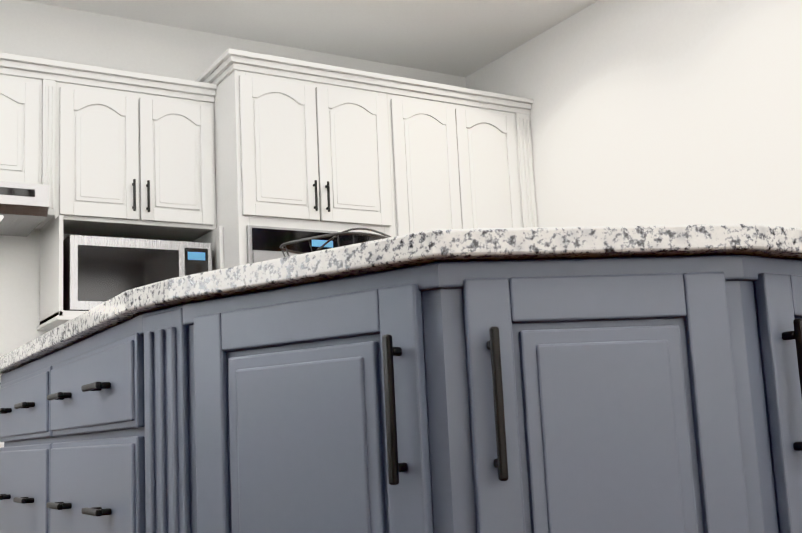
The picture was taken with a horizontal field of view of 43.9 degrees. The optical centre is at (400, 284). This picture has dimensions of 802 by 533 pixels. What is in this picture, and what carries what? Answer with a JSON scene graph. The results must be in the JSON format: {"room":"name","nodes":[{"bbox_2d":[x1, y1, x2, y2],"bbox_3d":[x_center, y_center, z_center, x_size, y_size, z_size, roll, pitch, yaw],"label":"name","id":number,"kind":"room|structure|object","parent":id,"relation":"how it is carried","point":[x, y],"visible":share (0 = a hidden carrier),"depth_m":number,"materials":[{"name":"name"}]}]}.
{"room":"kitchen","nodes":[
{"label":"kitchen","id":0,"kind":"room"},
{"bbox_2d":[0,0,463,375],"bbox_3d":[-1.683,0.026,5.056,4.950,2.950,0.150,2,-10,-31],"label":"wall","id":1,"kind":"structure","parent":0,"point":[28,29],"depth_m":5.23,"materials":[{"name":"white paint"}]},
{"bbox_2d":[0,53,223,330],"bbox_3d":[-2.047,-0.439,4.572,2.456,1.250,0.432,2,-10,-31],"label":"upper cabinet","id":2,"kind":"object","parent":1,"relation":"attached to","point":[104,152],"visible":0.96,"depth_m":4.84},
{"bbox_2d":[0,181,48,236],"bbox_3d":[-2.129,-0.359,4.467,0.952,0.146,0.499,2,-10,-31],"label":"range hood","id":3,"kind":"object","parent":2,"relation":"attached to","point":[24,207],"visible":1,"depth_m":4.48,"materials":[{"name":"silver metal"}]},
{"bbox_2d":[63,235,211,310],"bbox_3d":[-1.332,-0.014,4.942,0.690,0.359,0.376,2,-10,-31],"label":"microwave","id":4,"kind":"object","parent":2,"relation":"in","point":[97,271],"visible":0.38,"depth_m":4.73,"materials":[{"name":"silver metal"}]},
{"bbox_2d":[211,61,394,256],"bbox_3d":[-0.587,-0.628,5.371,0.836,0.829,0.640,2,-10,-31],"label":"upper cabinet","id":5,"kind":"object","parent":1,"relation":"attached to","point":[299,144],"depth_m":5.07,"materials":[{"name":"white wood"}]},
{"bbox_2d":[246,225,383,263],"bbox_3d":[-0.512,0.167,5.193,0.798,0.816,0.659,2,-10,-31],"label":"wall oven","id":6,"kind":"object","parent":5,"relation":"in","point":[264,243],"visible":0.19,"depth_m":4.92,"materials":[{"name":"silver metal"}]},
{"bbox_2d":[23,0,597,76],"bbox_3d":[0.293,-2.101,1.906,5.300,0.120,8.150,2,-10,-31],"label":"ceiling","id":7,"kind":"structure","parent":0,"point":[463,38],"depth_m":5.57,"materials":[{"name":"paint"}]},
{"bbox_2d":[464,0,801,227],"bbox_3d":[2.573,-0.493,3.002,0.150,2.950,8.150,2,-10,-31],"label":"wall","id":8,"kind":"structure","parent":0,"point":[664,112],"depth_m":4.97,"materials":[{"name":"white paint"}]},
{"bbox_3d":[0.442,0.921,1.449,5.300,0.100,8.150,2,-10,-31],"label":"floor","id":9,"kind":"structure","parent":0,"visible":0},
{"bbox_2d":[0,255,801,532],"bbox_3d":[-0.147,0.559,2.200,1.125,0.896,2.232,2,-10,-31],"label":"kitchen island","id":10,"kind":"object","parent":9,"relation":"on","point":[662,394],"visible":1,"depth_m":1.39,"materials":[{"name":"painted wood"},{"name":"black metal"}]},
{"bbox_2d":[0,223,801,374],"bbox_3d":[-0.039,0.104,2.365,1.420,0.037,2.240,2,-10,-31],"label":"island countertop","id":11,"kind":"structure","parent":10,"relation":"on","point":[453,245],"depth_m":1.40,"materials":[{"name":"stone"}]},
{"bbox_3d":[-0.108,0.098,2.596,0.547,0.050,0.476,2,-10,-31],"label":"cutting board","id":12,"kind":"object","parent":11,"relation":"on","visible":0},
{"bbox_2d":[279,228,390,256],"bbox_3d":[-0.123,-0.038,2.612,0.395,0.223,0.351,2,-10,-31],"label":"fruit basket","id":13,"kind":"object","parent":12,"relation":"on","point":[337,234],"visible":0.15,"depth_m":2.49,"materials":[{"name":"black metal"}]},
{"bbox_2d":[391,85,537,235],"bbox_3d":[0.225,0.243,5.708,1.032,2.529,0.640,2,-10,-31],"label":"tall cabinet","id":14,"kind":"object","parent":9,"relation":"on","point":[460,162],"depth_m":5.56,"materials":[{"name":"white wood"}]}
]}

